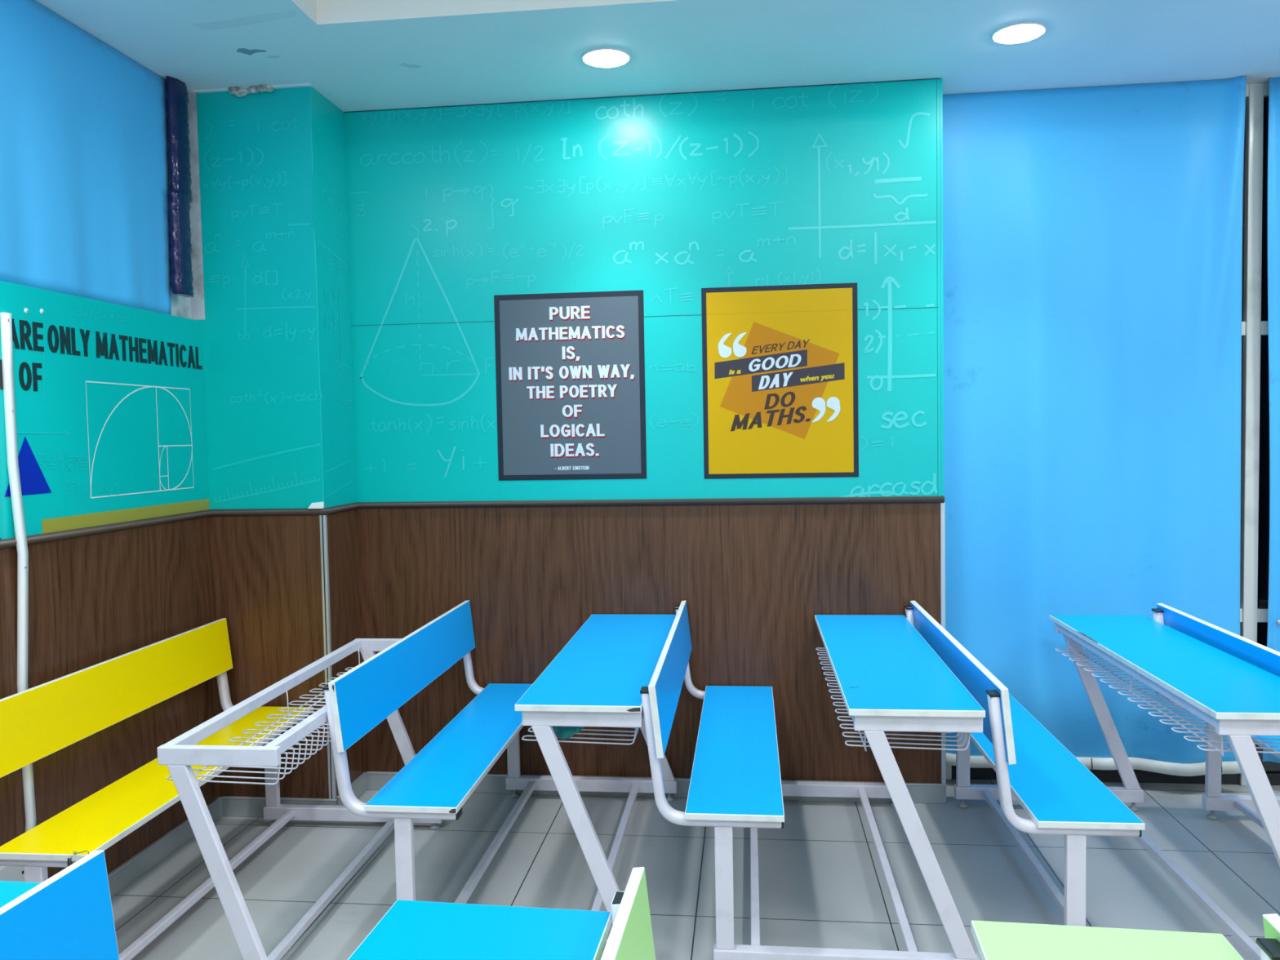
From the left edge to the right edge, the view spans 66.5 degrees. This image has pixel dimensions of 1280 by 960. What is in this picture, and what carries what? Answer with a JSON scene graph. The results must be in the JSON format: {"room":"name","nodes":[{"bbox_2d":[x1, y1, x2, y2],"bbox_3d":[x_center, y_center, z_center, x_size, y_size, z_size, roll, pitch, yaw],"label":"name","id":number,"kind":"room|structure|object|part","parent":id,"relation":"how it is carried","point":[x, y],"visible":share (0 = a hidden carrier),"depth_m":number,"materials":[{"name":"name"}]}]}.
{"room":"classroom","nodes":[
{"label":"classroom","id":0,"kind":"room"},
{"bbox_2d":[0,93,220,878],"bbox_3d":[-2.123,0.067,0.798,0.101,2.912,6.310,-1,3,6],"label":"wall","id":1,"kind":"structure","parent":0,"point":[110,410],"depth_m":3.27,"materials":[{"name":"paint"}]},
{"bbox_2d":[0,865,24,881],"bbox_3d":[-1.820,1.134,2.822,0.049,0.085,0.190,-1,3,6],"label":"wall socket","id":2,"kind":"object","parent":1,"relation":"attached to","point":[10,873],"visible":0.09,"depth_m":2.80,"materials":[{"name":"white plastic"}]},
{"bbox_2d":[0,312,36,831],"bbox_3d":[-1.825,0.307,2.874,0.031,1.587,0.043,-1,3,6],"label":"pipe","id":3,"kind":"object","parent":1,"relation":"attached to","point":[6,317],"visible":0.84,"depth_m":2.87,"materials":[{"name":"white plastic"}]},
{"bbox_2d":[107,795,222,897],"bbox_3d":[-2.048,1.481,0.850,0.023,0.080,6.290,-1,3,6],"label":"baseboard","id":4,"kind":"structure","parent":1,"relation":"attached to","point":[142,862],"depth_m":3.51,"materials":[{"name":"tile"}]},
{"bbox_2d":[0,496,944,549],"bbox_3d":[-0.601,0.261,0.790,2.925,0.028,6.610,-1,3,6],"label":"trim","id":5,"kind":"structure","parent":1,"relation":"attached to","point":[68,534],"depth_m":3.95,"materials":[{"name":"brown plastic"}]},
{"bbox_2d":[307,502,324,508],"bbox_3d":[-1.280,0.100,3.855,0.062,0.027,0.020,-1,3,6],"label":"scrap","id":6,"kind":"object","parent":5,"relation":"on","point":[317,504],"visible":1,"depth_m":3.85,"materials":[{"name":"white paper"}]},
{"bbox_2d":[187,86,364,798],"bbox_3d":[-1.509,-0.102,4.185,0.596,2.902,0.613,-1,3,6],"label":"wall pillar","id":7,"kind":"structure","parent":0,"point":[271,299],"depth_m":3.88,"materials":[{"name":"teal paint"}]},
{"bbox_2d":[222,771,367,817],"bbox_3d":[-1.442,1.314,4.097,0.493,0.080,0.333,-1,3,6],"label":"baseboard","id":8,"kind":"structure","parent":7,"relation":"attached to","point":[242,806],"depth_m":3.95,"materials":[{"name":"tile"}]},
{"bbox_2d":[319,515,336,799],"bbox_3d":[-1.245,0.748,3.898,0.024,1.223,0.022,-1,3,6],"label":"trim","id":9,"kind":"structure","parent":7,"relation":"attached to","point":[322,518],"depth_m":3.88,"materials":[{"name":"silver metal"}]},
{"bbox_2d":[343,77,941,783],"bbox_3d":[0.004,-0.134,4.177,2.447,2.912,0.292,-1,3,6],"label":"wall","id":10,"kind":"structure","parent":0,"point":[669,197],"depth_m":4.02,"materials":[{"name":"teal paint"}]},
{"bbox_2d":[493,289,646,480],"bbox_3d":[-0.290,-0.387,4.051,0.626,0.773,0.003,-1,3,6],"label":"poster","id":11,"kind":"object","parent":10,"relation":"attached to","point":[570,367],"visible":1,"depth_m":4.05,"materials":[{"name":"grey paper"}]},
{"bbox_2d":[364,771,946,803],"bbox_3d":[0.026,1.287,4.100,2.451,0.080,0.023,-1,3,6],"label":"baseboard","id":12,"kind":"structure","parent":10,"relation":"attached to","point":[920,793],"depth_m":4.08,"materials":[{"name":"tile"}]},
{"bbox_2d":[701,282,858,479],"bbox_3d":[0.566,-0.396,3.956,0.623,0.777,0.003,-1,3,6],"label":"poster","id":13,"kind":"object","parent":10,"relation":"attached to","point":[780,363],"visible":1,"depth_m":3.96,"materials":[{"name":"yellow paper"}]},
{"bbox_2d":[939,77,943,496],"bbox_3d":[1.212,-0.763,4.012,0.010,1.643,0.292,-1,3,6],"label":"trim","id":14,"kind":"structure","parent":10,"relation":"attached to","point":[941,78],"depth_m":3.87,"materials":[{"name":"teal plastic"}]},
{"bbox_2d":[940,502,946,783],"bbox_3d":[1.238,0.694,4.081,0.018,1.223,0.294,-1,3,6],"label":"trim","id":15,"kind":"structure","parent":10,"relation":"attached to","point":[942,504],"depth_m":3.92,"materials":[{"name":"silver metal"}]},
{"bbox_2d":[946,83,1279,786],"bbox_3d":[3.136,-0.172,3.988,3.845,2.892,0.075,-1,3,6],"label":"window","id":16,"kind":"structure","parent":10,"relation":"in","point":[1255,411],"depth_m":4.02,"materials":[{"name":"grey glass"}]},
{"bbox_2d":[35,0,1279,111],"bbox_3d":[1.283,-1.601,0.634,6.950,0.423,7.100,-1,3,6],"label":"ceiling","id":17,"kind":"structure","parent":0,"point":[359,55],"depth_m":3.44,"materials":[{"name":"paint"}]},
{"bbox_2d":[0,0,171,315],"bbox_3d":[-2.025,-0.962,1.559,0.029,0.891,4.345,-1,3,6],"label":"curtain","id":18,"kind":"object","parent":17,"relation":"hanging from","point":[84,167],"visible":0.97,"depth_m":3.21,"materials":[{"name":"blue fabric"}]},
{"bbox_2d":[165,75,194,297],"bbox_3d":[-1.749,-1.111,3.728,0.040,0.811,0.143,-1,3,6],"label":"curtain","id":19,"kind":"object","parent":17,"relation":"hanging from","point":[180,197],"visible":1,"depth_m":3.69,"materials":[{"name":"blue fabric"}]},
{"bbox_2d":[581,47,631,67],"bbox_3d":[-0.123,-1.535,3.558,0.184,0.010,0.184,-1,3,6],"label":"recessed light","id":20,"kind":"object","parent":17,"relation":"in","point":[602,57],"visible":1,"depth_m":3.54,"materials":[{"name":"white plastic"}]},
{"bbox_2d":[990,21,1047,44],"bbox_3d":[1.319,-1.554,3.403,0.184,0.010,0.184,-1,3,6],"label":"recessed light","id":21,"kind":"object","parent":17,"relation":"in","point":[1021,32],"visible":1,"depth_m":3.38,"materials":[{"name":"white plastic"}]},
{"bbox_2d":[942,75,1246,776],"bbox_3d":[1.839,-0.154,3.997,1.203,2.880,0.115,-1,3,6],"label":"curtain","id":22,"kind":"object","parent":17,"relation":"hanging from","point":[1092,236],"visible":0.84,"depth_m":4.01,"materials":[{"name":"blue fabric"}]},
{"bbox_3d":[1.869,1.187,4.065,1.193,0.063,0.107,-1,3,6],"label":"hem rod","id":23,"kind":"part","parent":22,"relation":"part of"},
{"bbox_2d":[1262,77,1279,763],"bbox_3d":[3.110,-0.228,3.877,1.171,2.766,0.049,-1,3,6],"label":"curtain","id":24,"kind":"object","parent":17,"relation":"hanging from","point":[1273,130],"visible":0.87,"depth_m":3.94,"materials":[{"name":"blue fabric"}]},
{"bbox_2d":[111,778,1279,959],"bbox_3d":[1.335,1.490,0.743,6.950,0.050,7.020,-1,3,6],"label":"floor","id":25,"kind":"structure","parent":0,"point":[822,884],"depth_m":3.36,"materials":[{"name":"tile"}]},
{"bbox_2d":[0,880,41,907],"bbox_3d":[-1.553,1.086,1.078,0.922,0.830,1.360,-1,3,8],"label":"school desk","id":26,"kind":"object","parent":25,"relation":"on","point":[9,891],"visible":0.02,"depth_m":1.65,"materials":[{"name":"blue laminate"}]},
{"bbox_2d":[0,617,443,959],"bbox_3d":[-1.292,0.985,3.184,0.912,0.819,1.360,-1,3,6],"label":"school desk","id":27,"kind":"object","parent":25,"relation":"on","point":[38,722],"visible":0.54,"depth_m":2.93,"materials":[{"name":"yellow laminate"}]},
{"bbox_3d":[-1.581,1.182,2.568,0.050,0.346,0.025,-1,3,6],"label":"bench leg","id":28,"kind":"part","parent":27,"relation":"part of","materials":[{"name":"paint"}]},
{"bbox_2d":[67,850,88,866],"bbox_3d":[-1.443,0.988,2.515,0.068,0.073,0.013,-1,3,6],"label":"wire","id":29,"kind":"object","parent":27,"relation":"hanging from","point":[69,860],"visible":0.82,"depth_m":2.51,"materials":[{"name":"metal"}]},
{"bbox_3d":[-1.707,0.683,3.209,0.040,0.204,1.360,-1,3,6],"label":"backrest","id":30,"kind":"part","parent":27,"relation":"part of","materials":[{"name":"yellow laminate"}]},
{"bbox_3d":[-1.492,0.942,3.201,0.272,0.018,1.360,-1,3,6],"label":"seat","id":31,"kind":"part","parent":27,"relation":"part of","materials":[{"name":"yellow laminate"}]},
{"bbox_3d":[-1.432,1.343,3.215,0.026,0.025,1.258,-1,3,6],"label":"floor rail","id":32,"kind":"part","parent":27,"relation":"part of","materials":[{"name":"metal"}]},
{"bbox_3d":[-1.065,1.037,2.511,0.280,0.622,0.025,-1,3,6],"label":"desk leg","id":33,"kind":"part","parent":27,"relation":"part of","materials":[{"name":"paint"}]},
{"bbox_3d":[-1.157,0.668,3.155,0.028,0.034,1.274,-1,3,6],"label":"rail","id":34,"kind":"part","parent":27,"relation":"part of","materials":[{"name":"metal"}]},
{"bbox_2d":[166,649,359,785],"bbox_3d":[-1.029,0.725,3.147,0.320,0.089,1.223,-1,3,6],"label":"wire basket","id":35,"kind":"object","parent":27,"relation":"on","point":[295,740],"depth_m":2.86,"materials":[{"name":"metal"}]},
{"bbox_3d":[-1.456,1.117,3.860,0.050,0.346,0.025,-1,3,6],"label":"bench leg","id":36,"kind":"part","parent":27,"relation":"part of","materials":[{"name":"paint"}]},
{"bbox_3d":[-0.885,0.665,3.129,0.028,0.034,1.274,-1,3,6],"label":"rail","id":37,"kind":"part","parent":27,"relation":"part of","materials":[{"name":"metal"}]},
{"bbox_3d":[-1.000,1.337,3.173,0.026,0.025,1.258,-1,3,6],"label":"floor rail","id":38,"kind":"part","parent":27,"relation":"part of","materials":[{"name":"metal"}]},
{"bbox_3d":[-1.127,1.311,3.838,0.719,0.050,0.040,-1,3,6],"label":"rail","id":39,"kind":"part","parent":27,"relation":"part of","materials":[{"name":"metal"}]},
{"bbox_3d":[-0.940,0.973,3.803,0.280,0.622,0.025,-1,3,6],"label":"desk leg","id":40,"kind":"part","parent":27,"relation":"part of","materials":[{"name":"paint"}]},
{"bbox_2d":[0,849,612,959],"bbox_3d":[-0.593,1.074,0.951,0.922,0.830,1.360,-1,3,9],"label":"school desk","id":41,"kind":"object","parent":25,"relation":"on","point":[68,915],"visible":0.98,"depth_m":1.51,"materials":[{"name":"blue"}]},
{"bbox_3d":[-1.011,0.766,0.998,0.040,0.204,1.360,-1,3,9],"label":"backrest","id":42,"kind":"part","parent":41,"relation":"part of","materials":[{"name":"blue"}]},
{"bbox_2d":[322,600,677,942],"bbox_3d":[-0.373,0.951,3.428,0.922,0.830,1.361,-1,3,6],"label":"school desk","id":43,"kind":"object","parent":25,"relation":"on","point":[597,678],"visible":0.73,"depth_m":3.09,"materials":[{"name":"blue laminate"}]},
{"bbox_3d":[-0.793,0.644,3.459,0.040,0.204,1.360,-1,3,6],"label":"backrest","id":44,"kind":"part","parent":43,"relation":"part of","materials":[{"name":"blue laminate"}]},
{"bbox_3d":[-0.677,1.142,2.817,0.050,0.346,0.025,-1,3,6],"label":"bench leg","id":45,"kind":"part","parent":43,"relation":"part of","materials":[{"name":"paint"}]},
{"bbox_3d":[-0.578,0.903,3.449,0.272,0.018,1.360,-1,3,6],"label":"seat","id":46,"kind":"part","parent":43,"relation":"part of","materials":[{"name":"blue laminate"}]},
{"bbox_3d":[-0.518,1.303,3.462,0.026,0.025,1.258,-1,3,6],"label":"floor rail","id":47,"kind":"part","parent":43,"relation":"part of","materials":[{"name":"metal"}]},
{"bbox_3d":[-0.534,1.077,4.107,0.050,0.346,0.025,-1,3,6],"label":"bench leg","id":48,"kind":"part","parent":43,"relation":"part of","materials":[{"name":"paint"}]},
{"bbox_2d":[551,725,584,739],"bbox_3d":[-0.208,0.712,2.871,0.108,0.055,0.160,-1,3,6],"label":"plastic bag","id":49,"kind":"object","parent":43,"relation":"in","point":[562,732],"visible":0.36,"depth_m":2.80,"materials":[{"name":"teal plastic"}]},
{"bbox_3d":[-0.152,0.998,2.751,0.296,0.622,0.025,-1,3,6],"label":"desk leg","id":50,"kind":"part","parent":43,"relation":"part of","materials":[{"name":"paint"}]},
{"bbox_2d":[521,715,644,744],"bbox_3d":[-0.108,0.685,3.387,0.338,0.089,1.223,-1,3,6],"label":"wire basket","id":51,"kind":"object","parent":43,"relation":"on","point":[637,729],"depth_m":2.82,"materials":[{"name":"metal"}]},
{"bbox_3d":[-0.205,1.271,4.080,0.719,0.050,0.040,-1,3,6],"label":"rail","id":52,"kind":"part","parent":43,"relation":"part of","materials":[{"name":"metal"}]},
{"bbox_3d":[-0.087,1.298,3.414,0.026,0.025,1.258,-1,3,6],"label":"floor rail","id":53,"kind":"part","parent":43,"relation":"part of","materials":[{"name":"metal"}]},
{"bbox_3d":[-0.009,0.933,4.042,0.296,0.622,0.025,-1,3,6],"label":"desk leg","id":54,"kind":"part","parent":43,"relation":"part of","materials":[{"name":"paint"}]},
{"bbox_2d":[640,600,985,959],"bbox_3d":[0.538,0.939,3.327,0.922,0.830,1.360,-1,3,6],"label":"school desk","id":55,"kind":"object","parent":25,"relation":"on","point":[888,677],"visible":1,"depth_m":2.85,"materials":[{"name":"blue laminate"}]},
{"bbox_3d":[0.118,0.632,3.358,0.040,0.204,1.360,-1,3,6],"label":"backrest","id":56,"kind":"part","parent":55,"relation":"part of","materials":[{"name":"blue laminate"}]},
{"bbox_3d":[0.234,1.130,2.715,0.050,0.346,0.025,-1,3,6],"label":"bench leg","id":57,"kind":"part","parent":55,"relation":"part of","materials":[{"name":"paint"}]},
{"bbox_3d":[0.333,0.891,3.347,0.272,0.018,1.360,-1,3,6],"label":"seat","id":58,"kind":"part","parent":55,"relation":"part of","materials":[{"name":"blue laminate"}]},
{"bbox_3d":[0.393,1.292,3.361,0.026,0.025,1.258,-1,3,6],"label":"floor rail","id":59,"kind":"part","parent":55,"relation":"part of","materials":[{"name":"metal"}]},
{"bbox_3d":[0.707,1.260,3.979,0.719,0.050,0.040,-1,3,6],"label":"rail","id":60,"kind":"part","parent":55,"relation":"part of","materials":[{"name":"metal"}]},
{"bbox_3d":[0.564,1.324,2.688,0.719,0.050,0.040,-1,3,6],"label":"rail","id":61,"kind":"part","parent":55,"relation":"part of","materials":[{"name":"metal"}]},
{"bbox_3d":[0.824,1.286,3.312,0.026,0.025,1.258,-1,3,6],"label":"floor rail","id":62,"kind":"part","parent":55,"relation":"part of","materials":[{"name":"metal"}]},
{"bbox_2d":[815,647,971,751],"bbox_3d":[0.803,0.674,3.286,0.338,0.089,1.223,-1,3,6],"label":"wire basket","id":63,"kind":"object","parent":55,"relation":"on","point":[864,742],"depth_m":2.78,"materials":[{"name":"metal"}]},
{"bbox_3d":[0.760,0.986,2.650,0.296,0.622,0.025,-1,3,6],"label":"desk leg","id":64,"kind":"part","parent":55,"relation":"part of","materials":[{"name":"paint"}]},
{"bbox_2d":[600,866,1244,959],"bbox_3d":[0.322,1.062,0.849,0.912,0.830,1.360,-1,3,9],"label":"school desk","id":65,"kind":"object","parent":25,"relation":"on","point":[630,937],"visible":1,"depth_m":1.42,"materials":[{"name":"green"}]},
{"bbox_3d":[-0.091,0.754,0.895,0.040,0.204,1.360,-1,3,9],"label":"backrest","id":66,"kind":"part","parent":65,"relation":"part of","materials":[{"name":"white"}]},
{"bbox_2d":[904,600,1279,959],"bbox_3d":[1.462,0.927,3.234,0.922,0.830,1.360,-1,3,6],"label":"school desk","id":67,"kind":"object","parent":25,"relation":"on","point":[1240,699],"visible":0.97,"depth_m":2.91,"materials":[{"name":"blue laminate"}]},
{"bbox_3d":[1.294,1.054,3.911,0.050,0.346,0.025,-1,3,6],"label":"bench leg","id":68,"kind":"part","parent":67,"relation":"part of","materials":[{"name":"paint"}]},
{"bbox_3d":[1.042,0.620,3.260,0.040,0.204,1.360,-1,3,6],"label":"backrest","id":69,"kind":"part","parent":67,"relation":"part of","materials":[{"name":"blue laminate"}]},
{"bbox_3d":[1.317,1.279,3.266,0.026,0.025,1.258,-1,3,6],"label":"floor rail","id":70,"kind":"part","parent":67,"relation":"part of","materials":[{"name":"metal"}]},
{"bbox_3d":[1.623,1.247,3.888,0.719,0.050,0.040,-1,3,6],"label":"rail","id":71,"kind":"part","parent":67,"relation":"part of","materials":[{"name":"metal"}]},
{"bbox_3d":[1.257,0.879,3.252,0.272,0.018,1.360,-1,3,6],"label":"seat","id":72,"kind":"part","parent":67,"relation":"part of","materials":[{"name":"blue laminate"}]},
{"bbox_3d":[1.166,1.118,2.619,0.050,0.346,0.025,-1,3,6],"label":"bench leg","id":73,"kind":"part","parent":67,"relation":"part of","materials":[{"name":"paint"}]},
{"bbox_3d":[1.819,0.909,3.852,0.296,0.622,0.025,-1,3,6],"label":"desk leg","id":74,"kind":"part","parent":67,"relation":"part of","materials":[{"name":"paint"}]},
{"bbox_3d":[1.593,0.605,3.205,0.030,0.034,1.274,-1,3,6],"label":"rail","id":75,"kind":"part","parent":67,"relation":"part of","materials":[{"name":"metal"}]},
{"bbox_2d":[1155,691,1172,701],"bbox_3d":[1.700,0.678,3.097,0.105,0.034,0.177,-1,3,6],"label":"crumpled paper","id":76,"kind":"object","parent":67,"relation":"in","point":[1156,692],"visible":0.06,"depth_m":3.10,"materials":[{"name":"white paper"}]},
{"bbox_2d":[1054,636,1279,755],"bbox_3d":[1.728,0.661,3.196,0.338,0.089,1.223,-1,3,6],"label":"wire basket","id":77,"kind":"object","parent":67,"relation":"on","point":[1133,674],"depth_m":3.03,"materials":[{"name":"metal"}]},
{"bbox_3d":[1.749,1.274,3.223,0.026,0.025,1.258,-1,3,6],"label":"floor rail","id":78,"kind":"part","parent":67,"relation":"part of","materials":[{"name":"metal"}]},
{"bbox_3d":[1.692,0.974,2.560,0.296,0.622,0.025,-1,3,6],"label":"desk leg","id":79,"kind":"part","parent":67,"relation":"part of","materials":[{"name":"paint"}]},
{"bbox_2d":[1151,603,1279,829],"bbox_3d":[2.273,0.920,3.083,0.740,0.830,1.360,-1,3,6],"label":"school desk","id":80,"kind":"object","parent":25,"relation":"on","point":[1260,655],"visible":0.43,"depth_m":3.56,"materials":[{"name":"blue laminate"}]},
{"bbox_3d":[2.204,1.045,3.752,0.050,0.346,0.025,-1,3,6],"label":"bench leg","id":81,"kind":"part","parent":80,"relation":"part of","materials":[{"name":"paint"}]},
{"bbox_3d":[1.944,0.611,3.104,0.040,0.204,1.360,-1,3,6],"label":"backrest","id":82,"kind":"part","parent":80,"relation":"part of","materials":[{"name":"blue laminate"}]},
{"bbox_3d":[2.447,1.240,3.735,0.547,0.050,0.040,-1,3,6],"label":"rail","id":83,"kind":"part","parent":80,"relation":"part of","materials":[{"name":"metal"}]},
{"bbox_3d":[2.219,1.270,3.107,0.026,0.025,1.258,-1,3,6],"label":"floor rail","id":84,"kind":"part","parent":80,"relation":"part of","materials":[{"name":"metal"}]},
{"bbox_3d":[2.159,0.870,3.093,0.272,0.018,1.360,-1,3,6],"label":"seat","id":85,"kind":"part","parent":80,"relation":"part of","materials":[{"name":"blue laminate"}]},
{"bbox_2d":[1256,913,1279,959],"bbox_3d":[1.218,1.055,0.664,0.922,0.830,1.360,-1,3,9],"label":"school desk","id":86,"kind":"object","parent":25,"relation":"on","point":[1269,945],"visible":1,"depth_m":1.34,"materials":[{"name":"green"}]},
{"bbox_3d":[0.800,0.747,0.711,0.040,0.204,1.360,-1,3,9],"label":"backrest","id":87,"kind":"part","parent":86,"relation":"part of","materials":[{"name":"green"}]}
]}

